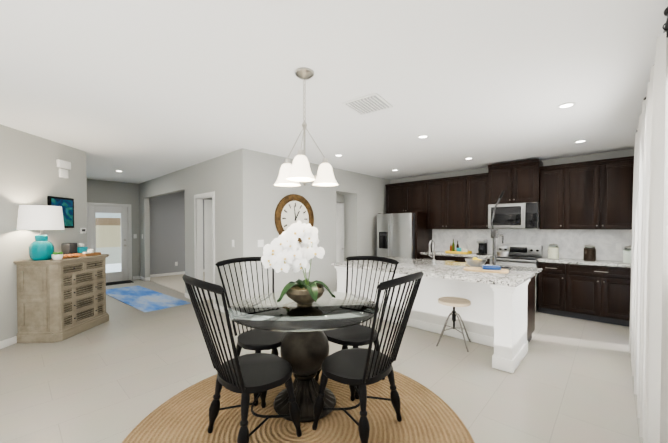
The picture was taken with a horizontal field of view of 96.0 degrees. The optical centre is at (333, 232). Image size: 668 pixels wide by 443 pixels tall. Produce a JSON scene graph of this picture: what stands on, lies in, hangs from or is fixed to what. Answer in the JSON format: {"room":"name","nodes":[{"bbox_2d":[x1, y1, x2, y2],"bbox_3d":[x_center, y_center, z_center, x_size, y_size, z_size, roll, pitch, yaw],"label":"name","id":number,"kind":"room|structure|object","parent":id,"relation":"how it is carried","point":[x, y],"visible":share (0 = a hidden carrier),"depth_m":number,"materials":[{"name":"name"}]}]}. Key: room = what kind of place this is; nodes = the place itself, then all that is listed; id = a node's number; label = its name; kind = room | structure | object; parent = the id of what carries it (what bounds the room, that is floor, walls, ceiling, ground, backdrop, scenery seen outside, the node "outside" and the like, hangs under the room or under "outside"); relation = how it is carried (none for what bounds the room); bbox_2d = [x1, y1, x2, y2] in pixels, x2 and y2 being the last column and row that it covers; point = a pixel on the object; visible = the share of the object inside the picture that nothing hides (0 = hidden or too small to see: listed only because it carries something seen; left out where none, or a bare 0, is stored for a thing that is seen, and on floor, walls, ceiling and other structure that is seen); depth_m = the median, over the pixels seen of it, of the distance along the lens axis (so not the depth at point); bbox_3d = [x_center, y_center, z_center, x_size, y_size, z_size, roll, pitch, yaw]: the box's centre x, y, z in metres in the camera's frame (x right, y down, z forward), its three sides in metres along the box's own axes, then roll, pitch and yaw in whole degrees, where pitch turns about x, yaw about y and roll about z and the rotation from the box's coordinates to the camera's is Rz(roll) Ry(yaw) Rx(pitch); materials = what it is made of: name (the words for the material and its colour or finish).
{"room":"kitchen","nodes":[
{"label":"kitchen","id":0,"kind":"room"},
{"bbox_2d":[0,124,86,340],"bbox_3d":[-4.008,0.077,1.943,0.120,2.700,6.000,0,1,-2],"label":"wall","id":1,"kind":"structure","parent":0,"point":[29,171],"depth_m":3.92,"materials":[{"name":"grey paint"}]},
{"bbox_2d":[0,336,16,348],"bbox_3d":[-3.942,1.379,1.964,0.012,0.094,6.000,0,1,-2],"label":"baseboard","id":2,"kind":"structure","parent":1,"relation":"attached to","point":[8,342],"depth_m":3.69,"materials":[{"name":"white"}]},
{"bbox_2d":[47,196,73,227],"bbox_3d":[-4.021,-0.289,4.439,0.031,0.450,0.420,0,1,-2],"label":"picture frame","id":3,"kind":"object","parent":1,"relation":"attached to","point":[66,205],"visible":0.56,"depth_m":4.50,"materials":[{"name":"black"}]},
{"bbox_2d":[56,159,70,177],"bbox_3d":[-4.013,-0.935,4.470,0.048,0.250,0.200,0,1,-2],"label":"fire alarm","id":4,"kind":"object","parent":1,"relation":"attached to","point":[63,172],"visible":1,"depth_m":4.45,"materials":[{"name":"white plastic"}]},
{"bbox_2d":[79,228,85,233],"bbox_3d":[-4.036,-0.025,4.833,0.028,0.090,0.120,0,1,-2],"label":"thermostat","id":5,"kind":"object","parent":1,"relation":"attached to","point":[82,230],"visible":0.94,"depth_m":4.81,"materials":[{"name":"white plastic"}]},
{"bbox_2d":[87,179,211,279],"bbox_3d":[-4.669,-0.034,9.509,0.120,2.700,6.090,1,1,43],"label":"wall","id":6,"kind":"structure","parent":0,"point":[167,229],"depth_m":8.85,"materials":[{"name":"grey paint"}]},
{"bbox_2d":[88,206,127,281],"bbox_3d":[-6.006,0.324,8.026,0.121,2.012,0.840,1,1,43],"label":"front door","id":7,"kind":"structure","parent":6,"relation":"in","point":[107,230],"depth_m":8.08,"materials":[{"name":"white wood"}]},
{"bbox_2d":[87,202,131,279],"bbox_3d":[-6.025,0.284,8.044,0.135,2.104,1.020,1,1,43],"label":"door frame","id":8,"kind":"structure","parent":6,"relation":"attached to","point":[129,232],"depth_m":8.33,"materials":[{"name":"white wood"}]},
{"bbox_2d":[150,269,204,277],"bbox_3d":[-4.024,1.259,10.123,0.012,0.094,4.100,1,1,43],"label":"baseboard","id":9,"kind":"structure","parent":6,"relation":"attached to","point":[166,274],"depth_m":9.07,"materials":[{"name":"white"}]},
{"bbox_2d":[139,150,238,307],"bbox_3d":[-3.472,0.007,6.708,5.450,2.700,0.120,1,1,43],"label":"wall","id":10,"kind":"structure","parent":0,"point":[219,175],"depth_m":5.44,"materials":[{"name":"grey paint"}]},
{"bbox_2d":[140,276,227,312],"bbox_3d":[-3.432,1.310,6.681,5.570,0.094,0.133,1,1,43],"label":"baseboard","id":11,"kind":"structure","parent":10,"relation":"attached to","point":[186,294],"depth_m":6.20,"materials":[{"name":"white"}]},
{"bbox_2d":[194,191,214,308],"bbox_3d":[-2.401,0.319,5.704,0.860,2.104,0.135,1,1,43],"label":"door frame","id":12,"kind":"structure","parent":10,"relation":"attached to","point":[198,216],"depth_m":5.92,"materials":[{"name":"white wood"}]},
{"bbox_2d":[204,199,212,299],"bbox_3d":[-2.295,0.348,6.205,0.700,2.008,0.110,-1,1,-41],"label":"door","id":13,"kind":"structure","parent":10,"relation":"in","point":[208,243],"depth_m":6.03,"materials":[{"name":"white wood"}]},
{"bbox_2d":[239,148,389,300],"bbox_3d":[-0.238,0.010,6.498,0.670,2.700,4.220,1,1,43],"label":"wall","id":14,"kind":"structure","parent":0,"point":[362,197],"depth_m":5.78,"materials":[{"name":"grey paint"}]},
{"bbox_2d":[258,240,263,246],"bbox_3d":[-1.208,0.183,4.958,0.010,0.120,0.115,1,1,43],"label":"light switch","id":15,"kind":"object","parent":14,"relation":"attached to","point":[260,243],"visible":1,"depth_m":4.96,"materials":[{"name":"white plastic"}]},
{"bbox_2d":[275,194,313,242],"bbox_3d":[-0.697,-0.245,5.474,0.044,0.902,0.902,1,1,43],"label":"wall clock","id":16,"kind":"object","parent":14,"relation":"attached to","point":[291,209],"visible":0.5,"depth_m":5.42,"materials":[{"name":"brown wood"}]},
{"bbox_2d":[336,202,343,261],"bbox_3d":[-0.011,0.337,6.845,0.075,2.034,0.660,1,1,43],"label":"door frame","id":17,"kind":"structure","parent":14,"relation":"attached to","point":[343,229],"depth_m":7.06,"materials":[{"name":"white wood"}]},
{"bbox_2d":[336,203,343,289],"bbox_3d":[0.001,0.340,6.835,0.097,2.006,0.626,1,1,43],"label":"pantry door","id":18,"kind":"structure","parent":17,"relation":"attached to","point":[339,233],"depth_m":6.98,"materials":[{"name":"white wood"}]},
{"bbox_2d":[0,279,642,442],"bbox_3d":[-2.348,1.440,4.472,10.570,0.100,10.493,1,1,43],"label":"floor","id":19,"kind":"structure","parent":0,"point":[122,373],"depth_m":2.94,"materials":[{"name":"tile"}]},
{"bbox_2d":[13,254,108,342],"bbox_3d":[-3.766,0.873,4.275,0.522,1.039,0.994,0,1,-2],"label":"console","id":20,"kind":"object","parent":19,"relation":"on","point":[61,300],"visible":1,"depth_m":3.88,"materials":[{"name":"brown wood"}]},
{"bbox_2d":[17,205,63,260],"bbox_3d":[-3.780,0.010,3.886,0.444,0.695,0.444,1,1,43],"label":"table lamp","id":21,"kind":"object","parent":20,"relation":"on","point":[41,218],"visible":0.98,"depth_m":3.78,"materials":[{"name":"white fabric"}]},
{"bbox_2d":[51,252,62,259],"bbox_3d":[-3.599,0.306,3.912,0.116,0.103,0.116,1,1,43],"label":"plant pot","id":22,"kind":"object","parent":20,"relation":"on","point":[57,255],"visible":0.98,"depth_m":3.89,"materials":[{"name":"white ceramic"}]},
{"bbox_2d":[61,243,76,254],"bbox_3d":[-3.897,0.255,4.431,0.120,0.190,0.150,0,1,-2],"label":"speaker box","id":23,"kind":"object","parent":20,"relation":"on","point":[68,248],"visible":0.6,"depth_m":4.36,"materials":[{"name":"grey metal"}]},
{"bbox_2d":[62,254,79,258],"bbox_3d":[-3.645,0.326,4.146,0.104,0.057,0.306,0,1,-2],"label":"decor","id":24,"kind":"object","parent":20,"relation":"on","point":[70,255],"visible":0.85,"depth_m":4.12,"materials":[{"name":"brown wood"}]},
{"bbox_2d":[77,243,87,252],"bbox_3d":[-3.894,0.255,4.622,0.100,0.183,0.160,0,1,-2],"label":"box","id":25,"kind":"object","parent":20,"relation":"on","point":[81,248],"visible":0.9,"depth_m":4.59,"materials":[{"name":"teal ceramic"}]},
{"bbox_2d":[76,249,100,256],"bbox_3d":[-3.679,0.299,4.490,0.180,0.100,0.300,0,1,-2],"label":"tray","id":26,"kind":"object","parent":20,"relation":"on","point":[90,252],"visible":0.9,"depth_m":4.47,"materials":[{"name":"brown wood"}]},
{"bbox_2d":[106,280,132,285],"bbox_3d":[-5.773,1.334,7.858,0.440,0.011,0.840,1,1,43],"label":"doormat","id":27,"kind":"object","parent":19,"relation":"on","point":[118,282],"visible":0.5,"depth_m":7.94,"materials":[{"name":"black rubber"}]},
{"bbox_2d":[106,285,189,311],"bbox_3d":[-4.092,1.356,6.362,2.800,0.010,0.800,1,1,39],"label":"rug","id":28,"kind":"object","parent":19,"relation":"on","point":[143,299],"visible":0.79,"depth_m":6.15,"materials":[{"name":"blue fabric"}]},
{"bbox_2d":[150,272,336,302],"bbox_3d":[-2.034,1.328,8.272,5.450,0.012,4.100,1,1,43],"label":"carpet floor","id":29,"kind":"structure","parent":19,"relation":"on","point":[176,282],"depth_m":8.09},
{"bbox_2d":[122,370,474,442],"bbox_3d":[-0.242,1.416,2.206,2.410,0.013,2.410,1,1,43],"label":"rug","id":30,"kind":"object","parent":19,"relation":"on","point":[428,415],"visible":0.62,"depth_m":2.25,"materials":[{"name":"beige wicker"}]},
{"bbox_2d":[182,274,301,442],"bbox_3d":[-0.623,0.839,2.030,0.657,1.145,0.636,-1,1,-44],"label":"chair","id":31,"kind":"object","parent":30,"relation":"on","point":[247,375],"visible":1,"depth_m":1.94,"materials":[{"name":"black wood"}]},
{"bbox_2d":[215,257,286,405],"bbox_3d":[-0.680,0.827,2.815,0.636,1.145,0.657,-1,1,-44],"label":"chair","id":32,"kind":"object","parent":30,"relation":"on","point":[257,340],"visible":0.38,"depth_m":2.77,"materials":[{"name":"black wood"}]},
{"bbox_2d":[228,291,378,421],"bbox_3d":[-0.238,1.000,2.469,1.200,0.803,1.200,1,1,43],"label":"dining table","id":33,"kind":"object","parent":30,"relation":"on","point":[304,350],"visible":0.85,"depth_m":2.31,"materials":[{"name":"black wood"}]},
{"bbox_2d":[261,220,334,306],"bbox_3d":[-0.287,0.248,2.475,0.527,0.699,0.492,1,1,43],"label":"potted orchid","id":34,"kind":"object","parent":33,"relation":"on","point":[284,251],"visible":1,"depth_m":2.42,"materials":[{"name":"white plant"}]},
{"bbox_2d":[315,256,398,398],"bbox_3d":[0.211,0.826,2.911,0.636,1.145,0.657,1,1,40],"label":"chair","id":35,"kind":"object","parent":30,"relation":"on","point":[355,336],"visible":0.48,"depth_m":2.88,"materials":[{"name":"black wood"}]},
{"bbox_2d":[312,271,423,442],"bbox_3d":[0.246,0.837,2.133,0.657,1.145,0.636,1,1,39],"label":"chair","id":36,"kind":"object","parent":30,"relation":"on","point":[354,368],"visible":1,"depth_m":2.05,"materials":[{"name":"black wood"}]},
{"bbox_2d":[377,213,414,258],"bbox_3d":[1.589,0.456,7.037,0.920,1.768,0.871,1,1,43],"label":"fridge","id":37,"kind":"object","parent":19,"relation":"on","point":[395,234],"visible":0.54,"depth_m":6.70,"materials":[{"name":"grey metal"}]},
{"bbox_2d":[418,256,437,259],"bbox_3d":[2.235,0.917,6.680,0.480,0.878,0.596,1,1,43],"label":"base cabinet","id":38,"kind":"object","parent":19,"relation":"on","point":[419,257],"depth_m":6.48,"materials":[{"name":"brown wood"}]},
{"bbox_2d":[336,268,539,373],"bbox_3d":[1.372,0.952,4.304,2.424,0.878,1.402,1,1,43],"label":"kitchen island","id":39,"kind":"object","parent":19,"relation":"on","point":[498,314],"depth_m":3.84,"materials":[{"name":"white paint"}]},
{"bbox_2d":[331,256,542,287],"bbox_3d":[1.365,0.493,4.289,2.464,0.040,1.480,1,1,43],"label":"island countertop","id":40,"kind":"structure","parent":39,"relation":"on","point":[442,270],"depth_m":3.78,"materials":[{"name":"white stone"}]},
{"bbox_2d":[429,240,435,261],"bbox_3d":[1.501,0.292,4.693,0.116,0.347,0.195,1,1,43],"label":"faucet","id":41,"kind":"object","parent":40,"relation":"on","point":[433,259],"visible":1,"depth_m":4.71,"materials":[{"name":"silver metal"}]},
{"bbox_2d":[465,257,486,266],"bbox_3d":[1.919,0.406,4.073,0.280,0.138,0.280,1,1,43],"label":"fruit bowl","id":42,"kind":"object","parent":40,"relation":"on","point":[475,262],"visible":0.94,"depth_m":4.00,"materials":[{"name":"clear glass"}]},
{"bbox_2d":[463,267,508,272],"bbox_3d":[1.888,0.469,3.747,0.500,0.022,0.320,1,1,33],"label":"cutting board","id":43,"kind":"object","parent":40,"relation":"on","point":[476,269],"visible":0.88,"depth_m":3.65,"materials":[{"name":"brown wood"}]},
{"bbox_2d":[481,265,500,269],"bbox_3d":[1.939,0.435,3.713,0.200,0.045,0.130,0,1,18],"label":"towel","id":44,"kind":"object","parent":43,"relation":"on","point":[490,267],"visible":1,"depth_m":3.66,"materials":[{"name":"blue fabric"}]},
{"bbox_2d":[491,190,510,269],"bbox_3d":[2.176,-0.036,3.925,0.231,1.027,0.180,0,1,23],"label":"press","id":45,"kind":"object","parent":40,"relation":"on","point":[494,234],"visible":0.83,"depth_m":3.94,"materials":[{"name":"silver metal"}]},
{"bbox_2d":[438,256,461,261],"bbox_3d":[2.587,0.921,6.353,0.480,0.878,0.596,1,1,43],"label":"base cabinet","id":46,"kind":"object","parent":19,"relation":"on","point":[442,258],"depth_m":6.13,"materials":[{"name":"brown wood"}]},
{"bbox_2d":[418,252,491,259],"bbox_3d":[2.576,0.463,6.336,1.450,0.040,0.626,1,1,43],"label":"countertop","id":47,"kind":"structure","parent":46,"relation":"on","point":[489,254],"depth_m":6.16,"materials":[{"name":"white stone"}]},
{"bbox_2d":[445,239,471,253],"bbox_3d":[2.617,0.295,6.318,0.440,0.294,0.320,1,1,43],"label":"tray","id":48,"kind":"object","parent":47,"relation":"on","point":[452,250],"visible":1,"depth_m":6.26,"materials":[{"name":"yellow wood"}]},
{"bbox_2d":[476,239,486,254],"bbox_3d":[2.954,0.291,6.005,0.150,0.310,0.200,1,1,43],"label":"coffee maker","id":49,"kind":"object","parent":47,"relation":"on","point":[482,248],"visible":1,"depth_m":5.95,"materials":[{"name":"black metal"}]},
{"bbox_2d":[436,297,470,351],"bbox_3d":[1.492,1.119,3.742,0.380,0.556,0.380,0,1,28],"label":"stool","id":50,"kind":"object","parent":19,"relation":"on","point":[453,302],"visible":1,"depth_m":3.71,"materials":[{"name":"brown wood"}]},
{"bbox_2d":[462,256,489,263],"bbox_3d":[2.938,0.926,6.026,0.480,0.878,0.596,1,1,43],"label":"base cabinet","id":51,"kind":"object","parent":19,"relation":"on","point":[463,257],"depth_m":5.89,"materials":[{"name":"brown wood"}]},
{"bbox_2d":[490,244,542,311],"bbox_3d":[3.353,0.803,5.561,0.734,1.118,0.686,1,1,43],"label":"stove","id":52,"kind":"object","parent":19,"relation":"on","point":[524,255],"visible":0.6,"depth_m":5.48,"materials":[{"name":"silver metal"}]},
{"bbox_2d":[537,264,565,315],"bbox_3d":[3.809,0.938,5.216,0.380,0.878,0.596,1,1,43],"label":"base cabinet","id":53,"kind":"object","parent":19,"relation":"on","point":[552,280],"depth_m":5.00,"materials":[{"name":"brown wood"}]},
{"bbox_2d":[562,264,630,326],"bbox_3d":[4.263,0.944,4.793,0.860,0.878,0.596,1,1,43],"label":"base cabinet","id":54,"kind":"object","parent":19,"relation":"on","point":[593,293],"depth_m":4.60,"materials":[{"name":"brown wood"}]},
{"bbox_2d":[538,256,630,267],"bbox_3d":[4.119,0.484,4.900,1.265,0.040,0.626,1,1,43],"label":"countertop","id":55,"kind":"structure","parent":54,"relation":"on","point":[562,259],"depth_m":4.79,"materials":[{"name":"white stone"}]},
{"bbox_2d":[548,243,558,258],"bbox_3d":[3.816,0.323,5.229,0.159,0.271,0.159,1,1,43],"label":"canister","id":56,"kind":"object","parent":55,"relation":"on","point":[553,250],"visible":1,"depth_m":5.17,"materials":[{"name":"beige ceramic"}]},
{"bbox_2d":[583,244,595,260],"bbox_3d":[4.168,0.327,4.902,0.159,0.271,0.159,1,1,43],"label":"canister","id":57,"kind":"object","parent":55,"relation":"on","point":[589,252],"visible":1,"depth_m":4.85,"materials":[{"name":"brown"}]},
{"bbox_2d":[623,245,630,262],"bbox_3d":[4.512,0.332,4.582,0.159,0.271,0.159,1,1,43],"label":"canister","id":58,"kind":"object","parent":55,"relation":"on","point":[627,254],"visible":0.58,"depth_m":4.56,"materials":[{"name":"white ceramic"}]},
{"bbox_2d":[0,0,667,183],"bbox_3d":[-2.348,-1.359,4.431,10.570,0.100,10.493,1,1,43],"label":"ceiling","id":59,"kind":"structure","parent":0,"point":[138,91],"depth_m":2.52,"materials":[{"name":"white paint"}]},
{"bbox_2d":[274,67,337,186],"bbox_3d":[-0.249,-0.827,2.447,0.521,0.904,0.536,1,1,43],"label":"chandelier","id":60,"kind":"object","parent":59,"relation":"hanging from","point":[295,172],"visible":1,"depth_m":2.41,"materials":[{"name":"white glass"}]},
{"bbox_2d":[342,93,392,114],"bbox_3d":[0.342,-1.278,3.029,0.380,0.019,0.380,1,1,35],"label":"ceiling vent","id":61,"kind":"object","parent":59,"relation":"in","point":[370,103],"visible":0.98,"depth_m":2.99,"materials":[{"name":"white plastic"}]},
{"bbox_2d":[417,135,428,138],"bbox_3d":[1.210,-1.300,4.093,0.160,0.008,0.160,1,1,43],"label":"recessed light","id":62,"kind":"object","parent":59,"relation":"in","point":[422,136],"visible":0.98,"depth_m":4.08,"materials":[{"name":"white plastic"}]},
{"bbox_2d":[557,102,575,108],"bbox_3d":[2.358,-1.284,3.051,0.160,0.008,0.160,1,1,43],"label":"recessed light","id":63,"kind":"object","parent":59,"relation":"in","point":[566,105],"visible":1,"depth_m":3.05,"materials":[{"name":"white plastic"}]},
{"bbox_2d":[573,140,587,142],"bbox_3d":[3.537,-1.303,4.318,0.160,0.008,0.160,1,1,43],"label":"recessed light","id":64,"kind":"object","parent":59,"relation":"in","point":[579,141],"visible":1,"depth_m":4.32,"materials":[{"name":"white plastic"}]},
{"bbox_2d":[390,149,633,228],"bbox_3d":[3.170,0.013,6.291,4.840,2.700,0.120,1,1,43],"label":"wall","id":65,"kind":"structure","parent":0,"point":[605,155],"depth_m":5.49,"materials":[{"name":"grey paint"}]},
{"bbox_2d":[386,184,405,213],"bbox_3d":[1.600,-0.617,7.432,0.535,1.067,0.327,1,1,43],"label":"upper cabinet","id":66,"kind":"object","parent":65,"relation":"attached to","point":[395,193],"depth_m":7.30,"materials":[{"name":"brown wood"}]},
{"bbox_2d":[406,180,425,227],"bbox_3d":[1.992,-0.612,7.068,0.535,1.067,0.327,1,1,43],"label":"upper cabinet","id":67,"kind":"object","parent":65,"relation":"attached to","point":[416,192],"depth_m":6.88,"materials":[{"name":"brown wood"}]},
{"bbox_2d":[426,180,445,227],"bbox_3d":[2.345,-0.607,6.739,0.430,1.067,0.327,1,1,43],"label":"upper cabinet","id":68,"kind":"object","parent":65,"relation":"attached to","point":[435,189],"depth_m":6.62,"materials":[{"name":"brown wood"}]},
{"bbox_2d":[442,176,465,227],"bbox_3d":[2.664,-0.603,6.443,0.440,1.067,0.327,1,1,43],"label":"upper cabinet","id":69,"kind":"object","parent":65,"relation":"attached to","point":[456,186],"depth_m":6.31,"materials":[{"name":"brown wood"}]},
{"bbox_2d":[466,176,489,227],"bbox_3d":[2.986,-0.598,6.143,0.440,1.067,0.327,1,1,43],"label":"upper cabinet","id":70,"kind":"object","parent":65,"relation":"attached to","point":[476,206],"depth_m":6.04,"materials":[{"name":"brown wood"}]},
{"bbox_2d":[486,164,509,203],"bbox_3d":[3.266,-0.893,5.817,0.410,0.706,0.416,1,1,43],"label":"upper cabinet","id":71,"kind":"object","parent":65,"relation":"attached to","point":[498,177],"depth_m":5.68,"materials":[{"name":"brown wood"}]},
{"bbox_2d":[510,160,545,203],"bbox_3d":[3.566,-0.889,5.537,0.410,0.706,0.416,1,1,43],"label":"upper cabinet","id":72,"kind":"object","parent":65,"relation":"attached to","point":[525,179],"depth_m":5.37,"materials":[{"name":"brown wood"}]},
{"bbox_2d":[488,202,539,227],"bbox_3d":[3.394,-0.302,5.662,0.810,0.460,0.480,1,1,43],"label":"microwave","id":73,"kind":"object","parent":72,"relation":"attached to","point":[518,215],"visible":0.96,"depth_m":5.47,"materials":[{"name":"silver metal"}]},
{"bbox_2d":[538,164,561,231],"bbox_3d":[3.871,-0.586,5.319,0.340,1.067,0.327,1,1,43],"label":"upper cabinet","id":74,"kind":"object","parent":65,"relation":"attached to","point":[551,206],"depth_m":5.21,"materials":[{"name":"brown wood"}]},
{"bbox_2d":[562,160,597,231],"bbox_3d":[4.164,-0.582,5.046,0.460,1.067,0.327,1,1,43],"label":"upper cabinet","id":75,"kind":"object","parent":65,"relation":"attached to","point":[582,204],"depth_m":4.95,"materials":[{"name":"brown wood"}]},
{"bbox_2d":[598,156,633,231],"bbox_3d":[4.501,-0.577,4.733,0.460,1.067,0.327,1,1,43],"label":"upper cabinet","id":76,"kind":"object","parent":65,"relation":"attached to","point":[615,177],"depth_m":4.65,"materials":[{"name":"brown wood"}]},
{"bbox_3d":[1.377,0.093,0.902,0.120,2.700,10.213,1,1,43],"label":"wall","id":77,"kind":"structure","parent":0,"visible":0},
{"bbox_2d":[629,7,667,442],"bbox_3d":[2.766,0.088,2.625,0.196,2.618,2.902,1,1,43],"label":"curtain","id":78,"kind":"object","parent":77,"relation":"attached to","point":[648,340],"visible":1,"depth_m":1.73,"materials":[{"name":"fabric"}]}
]}

